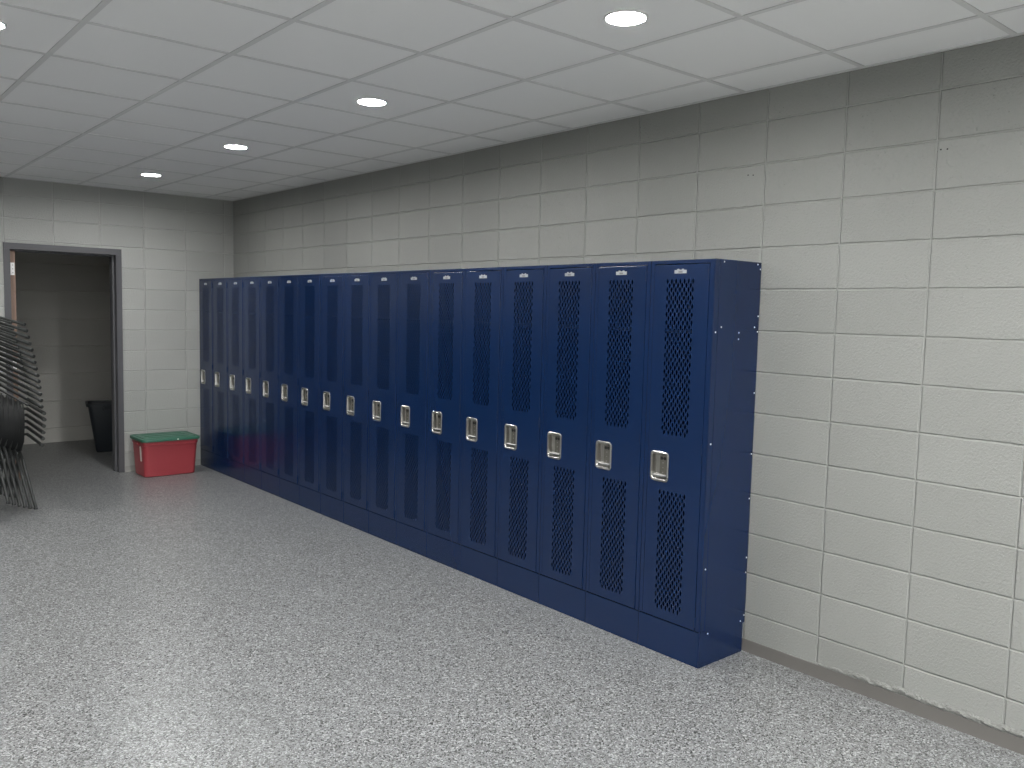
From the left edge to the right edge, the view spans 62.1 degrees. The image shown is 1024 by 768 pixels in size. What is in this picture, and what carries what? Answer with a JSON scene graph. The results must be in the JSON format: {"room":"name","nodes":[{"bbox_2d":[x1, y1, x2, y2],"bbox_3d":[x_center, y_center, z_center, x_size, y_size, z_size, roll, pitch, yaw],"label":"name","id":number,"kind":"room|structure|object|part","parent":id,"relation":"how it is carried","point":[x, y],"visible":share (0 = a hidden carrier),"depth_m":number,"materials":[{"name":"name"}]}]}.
{"room":"locker room","nodes":[
{"label":"locker room","id":0,"kind":"room"},
{"bbox_2d":[15,252,111,443],"bbox_3d":[-6.175,-0.796,9.627,4.200,3.050,0.200,-3,6,-40],"label":"wall","id":1,"kind":"structure","parent":0,"point":[63,301],"depth_m":10.22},
{"bbox_2d":[0,177,233,476],"bbox_3d":[-5.573,-0.565,7.058,6.620,3.050,0.200,-3,6,-40],"label":"wall","id":2,"kind":"structure","parent":0,"point":[167,243],"depth_m":8.55,"materials":[{"name":"grey brick"}]},
{"bbox_2d":[3,242,124,479],"bbox_3d":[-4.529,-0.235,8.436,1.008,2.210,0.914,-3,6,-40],"label":"door frame","id":3,"kind":"structure","parent":2,"relation":"in","point":[9,249],"depth_m":8.34,"materials":[{"name":"grey metal"}]},
{"bbox_2d":[125,459,200,471],"bbox_3d":[-3.455,0.832,8.873,1.108,0.062,0.010,-3,6,-40],"label":"baseboard","id":4,"kind":"structure","parent":2,"relation":"attached to","point":[130,468],"depth_m":8.56,"materials":[{"name":"grey"}]},
{"bbox_2d":[0,439,1023,767],"bbox_3d":[-2.642,1.368,3.710,6.820,0.100,13.890,-3,6,-40],"label":"floor","id":5,"kind":"structure","parent":0,"point":[205,617],"depth_m":4.04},
{"bbox_2d":[4,401,43,508],"bbox_3d":[-4.164,0.588,6.906,0.507,0.860,0.722,-3,6,-40],"label":"chair","id":6,"kind":"object","parent":5,"relation":"on","point":[22,433],"visible":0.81,"depth_m":7.09,"materials":[{"name":"grey metal"}]},
{"bbox_3d":[-4.209,0.773,7.239,0.031,0.425,0.187,-3,7,-44],"label":"leg","id":7,"kind":"part","parent":6,"relation":"part of","materials":[{"name":"grey metal"}]},
{"bbox_3d":[-4.277,0.363,7.005,0.442,0.433,0.103,-3,6,-40],"label":"backrest","id":8,"kind":"part","parent":6,"relation":"part of","materials":[{"name":"black plastic"}]},
{"bbox_2d":[1,399,44,508],"bbox_3d":[-4.154,0.570,6.859,0.552,0.860,0.726,-3,6,-40],"label":"chair","id":9,"kind":"object","parent":6,"relation":"on","point":[16,408],"visible":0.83,"depth_m":7.03,"materials":[{"name":"grey metal"}]},
{"bbox_3d":[-4.286,0.345,6.946,0.442,0.433,0.103,-3,6,-40],"label":"backrest","id":10,"kind":"part","parent":9,"relation":"part of","materials":[{"name":"black plastic"}]},
{"bbox_3d":[-4.218,0.756,7.179,0.031,0.425,0.187,-3,7,-44],"label":"leg","id":11,"kind":"part","parent":9,"relation":"part of","materials":[{"name":"grey metal"}]},
{"bbox_2d":[1,397,45,507],"bbox_3d":[-4.152,0.552,6.820,0.598,0.860,0.710,-3,6,-40],"label":"chair","id":12,"kind":"object","parent":9,"relation":"on","point":[8,446],"visible":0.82,"depth_m":6.97,"materials":[{"name":"grey"}]},
{"bbox_3d":[-4.228,0.739,7.120,0.031,0.425,0.187,-3,7,-44],"label":"leg","id":13,"kind":"part","parent":12,"relation":"part of","materials":[{"name":"grey metal"}]},
{"bbox_3d":[-4.295,0.328,6.886,0.442,0.433,0.103,-3,6,-40],"label":"backrest","id":14,"kind":"part","parent":12,"relation":"part of","materials":[{"name":"black plastic"}]},
{"bbox_3d":[-4.154,0.327,7.035,0.112,0.446,0.040,3,5,18],"label":"frame","id":15,"kind":"part","parent":12,"relation":"part of","materials":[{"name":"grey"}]},
{"bbox_2d":[0,395,45,506],"bbox_3d":[-4.149,0.533,6.781,0.642,0.860,0.695,-3,6,-40],"label":"chair","id":16,"kind":"object","parent":12,"relation":"on","point":[5,403],"visible":0.85,"depth_m":6.92,"materials":[{"name":"grey"}]},
{"bbox_3d":[-4.237,0.721,7.060,0.031,0.425,0.187,-3,7,-44],"label":"leg","id":17,"kind":"part","parent":16,"relation":"part of","materials":[{"name":"grey metal"}]},
{"bbox_3d":[-4.305,0.311,6.826,0.442,0.433,0.103,-3,6,-40],"label":"backrest","id":18,"kind":"part","parent":16,"relation":"part of","materials":[{"name":"black plastic"}]},
{"bbox_3d":[-4.163,0.310,6.976,0.112,0.446,0.040,3,5,18],"label":"frame","id":19,"kind":"part","parent":16,"relation":"part of","materials":[{"name":"grey"}]},
{"bbox_2d":[0,393,46,505],"bbox_3d":[-4.146,0.514,6.741,0.688,0.860,0.680,-3,6,-40],"label":"chair","id":20,"kind":"object","parent":16,"relation":"on","point":[42,418],"visible":0.97,"depth_m":6.80,"materials":[{"name":"grey"}]},
{"bbox_3d":[-4.314,0.294,6.766,0.442,0.433,0.103,-3,6,-40],"label":"backrest","id":21,"kind":"part","parent":20,"relation":"part of","materials":[{"name":"black plastic"}]},
{"bbox_3d":[-4.173,0.292,6.916,0.112,0.446,0.040,3,5,18],"label":"frame","id":22,"kind":"part","parent":20,"relation":"part of","materials":[{"name":"grey"}]},
{"bbox_2d":[0,401,45,504],"bbox_3d":[-4.162,0.493,6.724,0.732,0.860,0.664,-3,6,-40],"label":"chair","id":23,"kind":"object","parent":20,"relation":"on","point":[42,412],"visible":0.85,"depth_m":6.67,"materials":[{"name":"grey metal"}]},
{"bbox_2d":[0,383,43,408],"bbox_3d":[-4.166,0.035,6.616,0.864,0.307,0.481,3,5,22],"label":"chair","id":24,"kind":"object","parent":23,"relation":"on","point":[38,405],"visible":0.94,"depth_m":6.69,"materials":[{"name":"grey metal"}]},
{"bbox_2d":[0,377,42,401],"bbox_3d":[-4.174,-0.011,6.623,0.866,0.297,0.481,3,5,22],"label":"chair","id":25,"kind":"object","parent":24,"relation":"on","point":[2,385],"visible":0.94,"depth_m":6.69,"materials":[{"name":"grey metal"}]},
{"bbox_2d":[0,375,41,395],"bbox_3d":[-4.191,-0.055,6.639,0.869,0.288,0.481,3,5,22],"label":"chair","id":26,"kind":"object","parent":25,"relation":"on","point":[38,393],"visible":0.92,"depth_m":6.71,"materials":[{"name":"grey metal"}]},
{"bbox_2d":[0,367,41,388],"bbox_3d":[-4.202,-0.103,6.652,0.873,0.279,0.484,3,5,23],"label":"chair","id":27,"kind":"object","parent":26,"relation":"on","point":[2,374],"visible":0.83,"depth_m":6.72,"materials":[{"name":"grey metal"}]},
{"bbox_2d":[0,362,40,382],"bbox_3d":[-4.219,-0.146,6.669,0.875,0.270,0.484,3,5,23],"label":"chair","id":28,"kind":"object","parent":27,"relation":"on","point":[3,369],"visible":0.84,"depth_m":6.73,"materials":[{"name":"grey metal"}]},
{"bbox_2d":[0,359,39,376],"bbox_3d":[-4.245,-0.190,6.692,0.876,0.261,0.481,3,5,22],"label":"chair","id":29,"kind":"object","parent":28,"relation":"on","point":[6,362],"visible":0.97,"depth_m":6.76,"materials":[{"name":"grey metal"}]},
{"bbox_2d":[0,354,37,370],"bbox_3d":[-4.278,-0.239,6.727,0.879,0.252,0.481,3,5,22],"label":"chair","id":30,"kind":"object","parent":29,"relation":"on","point":[7,357],"visible":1,"depth_m":6.79,"materials":[{"name":"grey metal"}]},
{"bbox_2d":[0,348,36,363],"bbox_3d":[-4.305,-0.285,6.756,0.881,0.242,0.481,3,5,22],"label":"chair","id":31,"kind":"object","parent":30,"relation":"on","point":[8,352],"visible":1,"depth_m":6.82,"materials":[{"name":"grey metal"}]},
{"bbox_2d":[0,343,34,357],"bbox_3d":[-4.331,-0.331,6.783,0.883,0.233,0.481,3,5,22],"label":"chair","id":32,"kind":"object","parent":31,"relation":"on","point":[1,344],"visible":1,"depth_m":6.85,"materials":[{"name":"grey metal"}]},
{"bbox_2d":[0,338,33,351],"bbox_3d":[-4.370,-0.379,6.826,0.885,0.223,0.481,3,5,22],"label":"chair","id":33,"kind":"object","parent":32,"relation":"on","point":[1,339],"visible":1,"depth_m":6.89,"materials":[{"name":"grey metal"}]},
{"bbox_2d":[0,332,31,345],"bbox_3d":[-4.409,-0.426,6.868,0.887,0.214,0.481,3,5,22],"label":"chair","id":34,"kind":"object","parent":33,"relation":"on","point":[15,340],"visible":1,"depth_m":6.93,"materials":[{"name":"grey metal"}]},
{"bbox_2d":[0,327,29,338],"bbox_3d":[-4.445,-0.478,6.907,0.888,0.204,0.481,3,5,22],"label":"chair","id":35,"kind":"object","parent":34,"relation":"on","point":[3,330],"visible":1,"depth_m":6.97,"materials":[{"name":"grey metal"}]},
{"bbox_2d":[0,321,27,332],"bbox_3d":[-4.487,-0.528,6.953,0.890,0.194,0.481,3,5,22],"label":"chair","id":36,"kind":"object","parent":35,"relation":"on","point":[2,324],"visible":1,"depth_m":7.02,"materials":[{"name":"grey metal"}]},
{"bbox_2d":[0,316,25,325],"bbox_3d":[-4.538,-0.579,7.009,0.892,0.185,0.481,3,5,22],"label":"chair","id":37,"kind":"object","parent":36,"relation":"on","point":[3,319],"visible":1,"depth_m":7.07,"materials":[{"name":"grey metal"}]},
{"bbox_3d":[-3.977,0.199,6.851,0.266,0.048,0.664,-3,6,-40],"label":"armrest","id":38,"kind":"part","parent":23,"relation":"part of","materials":[{"name":"grey metal"}]},
{"bbox_3d":[-3.965,0.248,6.862,0.236,0.048,0.672,-3,6,-40],"label":"armrest","id":39,"kind":"part","parent":20,"relation":"part of","materials":[{"name":"grey metal"}]},
{"bbox_3d":[-3.962,0.300,6.885,0.206,0.048,0.648,-3,6,-40],"label":"armrest","id":40,"kind":"part","parent":16,"relation":"part of","materials":[{"name":"grey metal"}]},
{"bbox_3d":[-3.959,0.353,6.908,0.176,0.048,0.626,-3,6,-40],"label":"armrest","id":41,"kind":"part","parent":12,"relation":"part of","materials":[{"name":"grey metal"}]},
{"bbox_3d":[-3.956,0.402,6.931,0.146,0.048,0.604,-3,6,-40],"label":"armrest","id":42,"kind":"part","parent":9,"relation":"part of","materials":[{"name":"grey metal"}]},
{"bbox_3d":[-3.959,0.458,6.961,0.116,0.048,0.562,-3,6,-40],"label":"armrest","id":43,"kind":"part","parent":6,"relation":"part of","materials":[{"name":"grey metal"}]},
{"bbox_2d":[85,400,111,451],"bbox_3d":[-4.622,0.482,9.720,0.445,0.559,0.406,-1,5,-28],"label":"trash can","id":44,"kind":"object","parent":5,"relation":"on","point":[100,411],"visible":0.49,"depth_m":9.58,"materials":[{"name":"grey plastic"}]},
{"bbox_2d":[130,431,199,477],"bbox_3d":[-3.472,0.698,8.510,0.568,0.386,0.448,-3,6,-40],"label":"storage tote","id":45,"kind":"object","parent":5,"relation":"on","point":[174,452],"visible":1,"depth_m":8.37,"materials":[{"name":"red plastic"}]},
{"bbox_3d":[-3.468,0.524,8.495,0.568,0.032,0.448,-3,6,-40],"label":"lid","id":46,"kind":"part","parent":45,"relation":"part of","materials":[{"name":"green plastic"}]},
{"bbox_2d":[199,278,213,469],"bbox_3d":[-3.014,-0.110,8.890,0.376,1.956,0.379,-3,6,-40],"label":"locker","id":47,"kind":"object","parent":5,"relation":"on","point":[205,285],"visible":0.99,"depth_m":8.78,"materials":[{"name":"blue metal"}]},
{"bbox_2d":[201,369,204,383],"bbox_3d":[-3.203,-0.076,8.848,0.031,0.150,0.114,-3,6,-40],"label":"handle","id":48,"kind":"object","parent":47,"relation":"on","point":[202,370],"depth_m":8.87,"materials":[{"name":"grey metal"}]},
{"bbox_3d":[-3.168,0.784,8.852,0.012,0.174,0.379,-3,6,-40],"label":"panel","id":49,"kind":"part","parent":47,"relation":"part of","materials":[{"name":"blue metal"}]},
{"bbox_2d":[213,278,228,475],"bbox_3d":[-2.767,-0.080,8.601,0.376,1.956,0.379,-3,6,-40],"label":"locker","id":50,"kind":"object","parent":5,"relation":"on","point":[220,285],"visible":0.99,"depth_m":8.48,"materials":[{"name":"blue metal"}]},
{"bbox_2d":[215,372,219,386],"bbox_3d":[-2.957,-0.046,8.559,0.031,0.150,0.114,-3,6,-40],"label":"handle","id":51,"kind":"object","parent":50,"relation":"on","point":[217,374],"depth_m":8.57,"materials":[{"name":"grey metal"}]},
{"bbox_3d":[-2.921,0.814,8.563,0.012,0.174,0.379,-3,6,-40],"label":"panel","id":52,"kind":"part","parent":50,"relation":"part of","materials":[{"name":"blue metal"}]},
{"bbox_2d":[228,277,244,482],"bbox_3d":[-2.521,-0.050,8.312,0.376,1.956,0.379,-3,6,-40],"label":"locker","id":53,"kind":"object","parent":5,"relation":"on","point":[235,285],"visible":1,"depth_m":8.20,"materials":[{"name":"blue metal"}]},
{"bbox_2d":[230,375,234,389],"bbox_3d":[-2.710,-0.015,8.270,0.031,0.150,0.114,-3,6,-40],"label":"handle","id":54,"kind":"object","parent":53,"relation":"on","point":[232,377],"depth_m":8.28,"materials":[{"name":"grey metal"}]},
{"bbox_3d":[-2.675,0.845,8.274,0.012,0.174,0.379,-3,6,-40],"label":"panel","id":55,"kind":"part","parent":53,"relation":"part of","materials":[{"name":"blue metal"}]},
{"bbox_2d":[244,276,261,489],"bbox_3d":[-2.275,-0.019,8.023,0.376,1.956,0.379,-3,6,-40],"label":"locker","id":56,"kind":"object","parent":5,"relation":"on","point":[252,285],"visible":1,"depth_m":7.91,"materials":[{"name":"blue metal"}]},
{"bbox_2d":[246,377,250,393],"bbox_3d":[-2.464,0.015,7.981,0.031,0.150,0.114,-3,6,-40],"label":"handle","id":57,"kind":"object","parent":56,"relation":"on","point":[248,379],"depth_m":8.00,"materials":[{"name":"grey metal"}]},
{"bbox_3d":[-2.429,0.875,7.985,0.012,0.174,0.379,-3,6,-40],"label":"panel","id":58,"kind":"part","parent":56,"relation":"part of","materials":[{"name":"blue metal"}]},
{"bbox_2d":[261,276,279,496],"bbox_3d":[-2.028,0.011,7.734,0.376,1.956,0.379,-3,6,-40],"label":"locker","id":59,"kind":"object","parent":5,"relation":"on","point":[270,285],"visible":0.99,"depth_m":7.61,"materials":[{"name":"blue metal"}]},
{"bbox_2d":[263,380,268,397],"bbox_3d":[-2.217,0.045,7.692,0.031,0.150,0.114,-3,6,-40],"label":"handle","id":60,"kind":"object","parent":59,"relation":"on","point":[265,382],"depth_m":7.71,"materials":[{"name":"grey metal"}]},
{"bbox_3d":[-2.182,0.905,7.696,0.012,0.174,0.379,-3,6,-40],"label":"panel","id":61,"kind":"part","parent":59,"relation":"part of","materials":[{"name":"blue metal"}]},
{"bbox_2d":[280,275,299,504],"bbox_3d":[-1.782,0.041,7.445,0.376,1.956,0.379,-3,6,-40],"label":"locker","id":62,"kind":"object","parent":5,"relation":"on","point":[289,284],"visible":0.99,"depth_m":7.33,"materials":[{"name":"blue metal"}]},
{"bbox_2d":[281,384,287,401],"bbox_3d":[-1.971,0.075,7.403,0.031,0.150,0.114,-3,6,-40],"label":"handle","id":63,"kind":"object","parent":62,"relation":"on","point":[284,387],"depth_m":7.42,"materials":[{"name":"grey metal"}]},
{"bbox_3d":[-1.936,0.935,7.407,0.012,0.174,0.379,-3,6,-40],"label":"panel","id":64,"kind":"part","parent":62,"relation":"part of","materials":[{"name":"blue metal"}]},
{"bbox_2d":[299,274,321,513],"bbox_3d":[-1.535,0.071,7.156,0.376,1.956,0.379,-3,6,-40],"label":"locker","id":65,"kind":"object","parent":5,"relation":"on","point":[310,285],"visible":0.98,"depth_m":7.04,"materials":[{"name":"blue metal"}]},
{"bbox_2d":[301,387,307,405],"bbox_3d":[-1.724,0.105,7.114,0.031,0.150,0.114,-3,6,-40],"label":"handle","id":66,"kind":"object","parent":65,"relation":"on","point":[304,390],"depth_m":7.14,"materials":[{"name":"grey metal"}]},
{"bbox_3d":[-1.689,0.965,7.118,0.012,0.174,0.379,-3,6,-40],"label":"panel","id":67,"kind":"part","parent":65,"relation":"part of","materials":[{"name":"blue metal"}]},
{"bbox_2d":[321,273,344,522],"bbox_3d":[-1.289,0.102,6.867,0.376,1.956,0.379,-3,6,-40],"label":"locker","id":68,"kind":"object","parent":5,"relation":"on","point":[333,285],"visible":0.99,"depth_m":6.75,"materials":[{"name":"blue metal"}]},
{"bbox_2d":[323,391,329,410],"bbox_3d":[-1.478,0.136,6.825,0.031,0.150,0.114,-3,6,-40],"label":"handle","id":69,"kind":"object","parent":68,"relation":"on","point":[326,394],"depth_m":6.84,"materials":[{"name":"grey metal"}]},
{"bbox_3d":[-1.443,0.996,6.829,0.012,0.174,0.379,-3,6,-40],"label":"panel","id":70,"kind":"part","parent":68,"relation":"part of","materials":[{"name":"blue metal"}]},
{"bbox_2d":[344,272,370,533],"bbox_3d":[-1.042,0.132,6.578,0.376,1.956,0.379,-3,6,-40],"label":"locker","id":71,"kind":"object","parent":5,"relation":"on","point":[357,285],"visible":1,"depth_m":6.46,"materials":[{"name":"blue metal"}]},
{"bbox_2d":[347,396,353,415],"bbox_3d":[-1.232,0.166,6.536,0.031,0.150,0.114,-3,6,-40],"label":"handle","id":72,"kind":"object","parent":71,"relation":"on","point":[350,399],"depth_m":6.55,"materials":[{"name":"grey metal"}]},
{"bbox_3d":[-1.196,1.026,6.540,0.012,0.174,0.379,-3,6,-40],"label":"panel","id":73,"kind":"part","parent":71,"relation":"part of","materials":[{"name":"blue metal"}]},
{"bbox_2d":[369,271,399,544],"bbox_3d":[-0.796,0.162,6.289,0.376,1.956,0.379,-3,6,-40],"label":"locker","id":74,"kind":"object","parent":5,"relation":"on","point":[384,344],"visible":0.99,"depth_m":6.17,"materials":[{"name":"blue metal"}]},
{"bbox_2d":[372,400,380,420],"bbox_3d":[-0.985,0.196,6.247,0.031,0.150,0.114,-3,6,-40],"label":"handle","id":75,"kind":"object","parent":74,"relation":"on","point":[376,404],"depth_m":6.26,"materials":[{"name":"grey metal"}]},
{"bbox_3d":[-0.970,0.196,6.241,0.016,0.102,0.044,-3,6,-40],"label":"latch plate","id":76,"kind":"part","parent":74,"relation":"part of","materials":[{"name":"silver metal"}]},
{"bbox_3d":[-0.950,1.056,6.251,0.012,0.174,0.379,-3,6,-40],"label":"panel","id":77,"kind":"part","parent":74,"relation":"part of","materials":[{"name":"blue metal"}]},
{"bbox_2d":[396,270,430,556],"bbox_3d":[-0.549,0.192,6.000,0.376,1.956,0.379,-3,6,-40],"label":"locker","id":78,"kind":"object","parent":5,"relation":"on","point":[414,285],"visible":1,"depth_m":5.88,"materials":[{"name":"blue metal"}]},
{"bbox_2d":[400,405,409,427],"bbox_3d":[-0.739,0.226,5.958,0.031,0.150,0.114,-3,6,-40],"label":"handle","id":79,"kind":"object","parent":78,"relation":"on","point":[404,409],"depth_m":5.97,"materials":[{"name":"grey metal"}]},
{"bbox_3d":[-0.724,0.226,5.952,0.016,0.102,0.044,-3,6,-40],"label":"latch plate","id":80,"kind":"part","parent":78,"relation":"part of","materials":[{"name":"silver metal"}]},
{"bbox_3d":[-0.703,1.086,5.962,0.012,0.174,0.379,-3,6,-40],"label":"panel","id":81,"kind":"part","parent":78,"relation":"part of","materials":[{"name":"blue metal"}]},
{"bbox_2d":[426,268,465,570],"bbox_3d":[-0.303,0.222,5.711,0.376,1.956,0.379,-3,6,-40],"label":"locker","id":82,"kind":"object","parent":5,"relation":"on","point":[447,295],"visible":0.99,"depth_m":5.60,"materials":[{"name":"blue metal"}]},
{"bbox_2d":[432,411,441,433],"bbox_3d":[-0.492,0.256,5.669,0.031,0.150,0.114,-3,6,-40],"label":"handle","id":83,"kind":"object","parent":82,"relation":"on","point":[436,415],"depth_m":5.68,"materials":[{"name":"grey metal"}]},
{"bbox_3d":[-0.477,0.256,5.663,0.016,0.102,0.044,-3,6,-40],"label":"latch plate","id":84,"kind":"part","parent":82,"relation":"part of","materials":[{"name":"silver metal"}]},
{"bbox_3d":[-0.457,1.116,5.673,0.012,0.174,0.379,-3,6,-40],"label":"panel","id":85,"kind":"part","parent":82,"relation":"part of","materials":[{"name":"blue metal"}]},
{"bbox_2d":[460,267,503,585],"bbox_3d":[-0.057,0.253,5.422,0.376,1.956,0.379,-3,6,-40],"label":"locker","id":86,"kind":"object","parent":5,"relation":"on","point":[484,287],"visible":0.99,"depth_m":5.31,"materials":[{"name":"blue metal"}]},
{"bbox_2d":[466,417,477,441],"bbox_3d":[-0.246,0.286,5.380,0.031,0.150,0.114,-3,6,-40],"label":"handle","id":87,"kind":"object","parent":86,"relation":"on","point":[471,422],"depth_m":5.39,"materials":[{"name":"grey metal"}]},
{"bbox_3d":[-0.231,0.286,5.374,0.016,0.102,0.044,-3,6,-40],"label":"latch plate","id":88,"kind":"part","parent":86,"relation":"part of","materials":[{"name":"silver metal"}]},
{"bbox_3d":[-0.210,1.147,5.384,0.012,0.174,0.379,-3,6,-40],"label":"panel","id":89,"kind":"part","parent":86,"relation":"part of","materials":[{"name":"blue metal"}]},
{"bbox_2d":[497,265,546,602],"bbox_3d":[0.190,0.283,5.133,0.376,1.956,0.379,-3,6,-40],"label":"locker","id":90,"kind":"object","parent":5,"relation":"on","point":[525,287],"visible":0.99,"depth_m":5.02,"materials":[{"name":"blue metal"}]},
{"bbox_2d":[504,424,516,449],"bbox_3d":[0.001,0.317,5.091,0.031,0.150,0.114,-3,6,-40],"label":"handle","id":91,"kind":"object","parent":90,"relation":"on","point":[510,430],"depth_m":5.10,"materials":[{"name":"grey metal"}]},
{"bbox_3d":[0.015,0.317,5.085,0.016,0.102,0.044,-3,6,-40],"label":"latch plate","id":92,"kind":"part","parent":90,"relation":"part of","materials":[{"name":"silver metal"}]},
{"bbox_3d":[0.036,1.177,5.095,0.012,0.174,0.379,-3,6,-40],"label":"panel","id":93,"kind":"part","parent":90,"relation":"part of","materials":[{"name":"blue metal"}]},
{"bbox_2d":[538,263,595,621],"bbox_3d":[0.436,0.313,4.844,0.376,1.956,0.379,-3,6,-40],"label":"locker","id":94,"kind":"object","parent":5,"relation":"on","point":[570,301],"visible":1,"depth_m":4.73,"materials":[{"name":"blue metal"}]},
{"bbox_2d":[547,432,561,459],"bbox_3d":[0.247,0.347,4.802,0.031,0.150,0.114,-3,6,-40],"label":"handle","id":95,"kind":"object","parent":94,"relation":"on","point":[554,439],"depth_m":4.80,"materials":[{"name":"grey metal"}]},
{"bbox_3d":[0.262,0.347,4.796,0.016,0.102,0.044,-3,6,-40],"label":"latch plate","id":96,"kind":"part","parent":94,"relation":"part of","materials":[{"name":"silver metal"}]},
{"bbox_3d":[0.282,1.207,4.806,0.012,0.174,0.379,-3,6,-40],"label":"panel","id":97,"kind":"part","parent":94,"relation":"part of","materials":[{"name":"blue metal"}]},
{"bbox_2d":[585,261,651,643],"bbox_3d":[0.683,0.343,4.555,0.376,1.956,0.379,-3,6,-40],"label":"locker","id":98,"kind":"object","parent":5,"relation":"on","point":[622,289],"visible":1,"depth_m":4.44,"materials":[{"name":"blue metal"}]},
{"bbox_2d":[595,440,611,469],"bbox_3d":[0.493,0.377,4.513,0.031,0.150,0.114,-3,6,-40],"label":"handle","id":99,"kind":"object","parent":98,"relation":"on","point":[603,448],"depth_m":4.52,"materials":[{"name":"grey metal"}]},
{"bbox_3d":[0.508,0.377,4.507,0.016,0.102,0.044,-3,6,-40],"label":"latch plate","id":100,"kind":"part","parent":98,"relation":"part of","materials":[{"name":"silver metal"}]},
{"bbox_3d":[0.529,1.237,4.517,0.012,0.174,0.379,-3,6,-40],"label":"panel","id":101,"kind":"part","parent":98,"relation":"part of","materials":[{"name":"blue metal"}]},
{"bbox_3d":[0.561,-0.571,4.362,0.001,0.022,0.073,-3,6,-40],"label":"number plate","id":102,"kind":"part","parent":98,"relation":"part of","materials":[{"name":"grey metal"}]},
{"bbox_2d":[638,258,761,668],"bbox_3d":[0.931,0.373,4.264,0.379,1.956,0.389,-3,6,-40],"label":"locker","id":103,"kind":"object","parent":5,"relation":"on","point":[704,322],"visible":1,"depth_m":4.13,"materials":[{"name":"blue metal"}]},
{"bbox_2d":[650,450,668,481],"bbox_3d":[0.740,0.407,4.224,0.031,0.150,0.114,-3,6,-40],"label":"handle","id":104,"kind":"object","parent":103,"relation":"on","point":[659,459],"depth_m":4.23,"materials":[{"name":"grey metal"}]},
{"bbox_3d":[0.755,0.407,4.218,0.016,0.102,0.044,-3,6,-40],"label":"latch plate","id":105,"kind":"part","parent":103,"relation":"part of","materials":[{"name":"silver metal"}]},
{"bbox_3d":[0.775,1.267,4.228,0.012,0.174,0.379,-3,6,-40],"label":"panel","id":106,"kind":"part","parent":103,"relation":"part of","materials":[{"name":"blue metal"}]},
{"bbox_3d":[0.797,0.301,4.147,0.016,1.756,0.327,-3,6,-40],"label":"door","id":107,"kind":"part","parent":103,"relation":"part of","materials":[{"name":"blue metal"}]},
{"bbox_3d":[0.799,0.291,4.146,0.014,1.778,0.379,-3,6,-40],"label":"frame","id":108,"kind":"part","parent":103,"relation":"part of","materials":[{"name":"blue metal"}]},
{"bbox_3d":[0.808,-0.541,4.073,0.001,0.022,0.073,-3,6,-40],"label":"number plate","id":109,"kind":"part","parent":103,"relation":"part of","materials":[{"name":"grey metal"}]},
{"bbox_3d":[1.058,0.388,4.124,0.368,1.956,0.001,-3,6,-40],"label":"panel","id":110,"kind":"part","parent":103,"relation":"part of","materials":[{"name":"blue metal"}]},
{"bbox_2d":[0,0,1023,199],"bbox_3d":[-1.811,-1.470,2.569,6.620,0.197,11.334,-3,6,-40],"label":"ceiling","id":111,"kind":"structure","parent":0,"point":[513,48],"depth_m":3.91,"materials":[{"name":"white tile"}]},
{"bbox_2d":[0,21,6,29],"bbox_3d":[-2.117,-1.458,3.401,0.168,0.031,0.168,-3,6,-40],"label":"recessed light","id":112,"kind":"object","parent":111,"relation":"in","point":[3,25],"visible":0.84,"depth_m":3.44,"materials":[{"name":"white"}]},
{"bbox_2d":[141,173,161,176],"bbox_3d":[-3.108,-1.812,7.321,0.168,0.031,0.168,-3,6,-40],"label":"recessed light","id":113,"kind":"object","parent":111,"relation":"in","point":[143,174],"visible":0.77,"depth_m":7.33,"materials":[{"name":"white"}]},
{"bbox_2d":[223,144,247,149],"bbox_3d":[-1.930,-1.668,5.939,0.168,0.031,0.168,-3,6,-40],"label":"recessed light","id":114,"kind":"object","parent":111,"relation":"in","point":[229,146],"visible":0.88,"depth_m":5.95,"materials":[{"name":"white"}]},
{"bbox_2d":[356,98,387,106],"bbox_3d":[-0.752,-1.524,4.558,0.168,0.031,0.168,-3,6,-40],"label":"recessed light","id":115,"kind":"object","parent":111,"relation":"in","point":[375,102],"visible":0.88,"depth_m":4.57,"materials":[{"name":"white"}]},
{"bbox_2d":[0,0,1023,200],"bbox_3d":[-1.813,-1.370,2.577,6.620,0.004,11.334,-3,6,-40],"label":"grid","id":116,"kind":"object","parent":111,"relation":"attached to","point":[979,14],"depth_m":4.01,"materials":[{"name":"white metal"}]},
{"bbox_2d":[603,9,648,26],"bbox_3d":[0.426,-1.379,3.177,0.168,0.031,0.168,-3,6,-40],"label":"recessed light","id":117,"kind":"object","parent":111,"relation":"in","point":[624,18],"visible":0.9,"depth_m":3.18,"materials":[{"name":"white plastic"}]},
{"bbox_2d":[233,35,1023,738],"bbox_3d":[-0.011,-0.326,5.776,0.215,3.050,14.090,-3,6,-40],"label":"wall","id":118,"kind":"structure","parent":0,"point":[880,207],"depth_m":3.86,"materials":[{"name":"grey paint"}]},
{"bbox_2d":[741,638,1023,754],"bbox_3d":[0.643,1.258,4.947,0.006,0.064,11.334,-3,6,-40],"label":"baseboard","id":119,"kind":"structure","parent":118,"relation":"attached to","point":[1008,741],"depth_m":3.74,"materials":[{"name":"grey plastic"}]}
]}

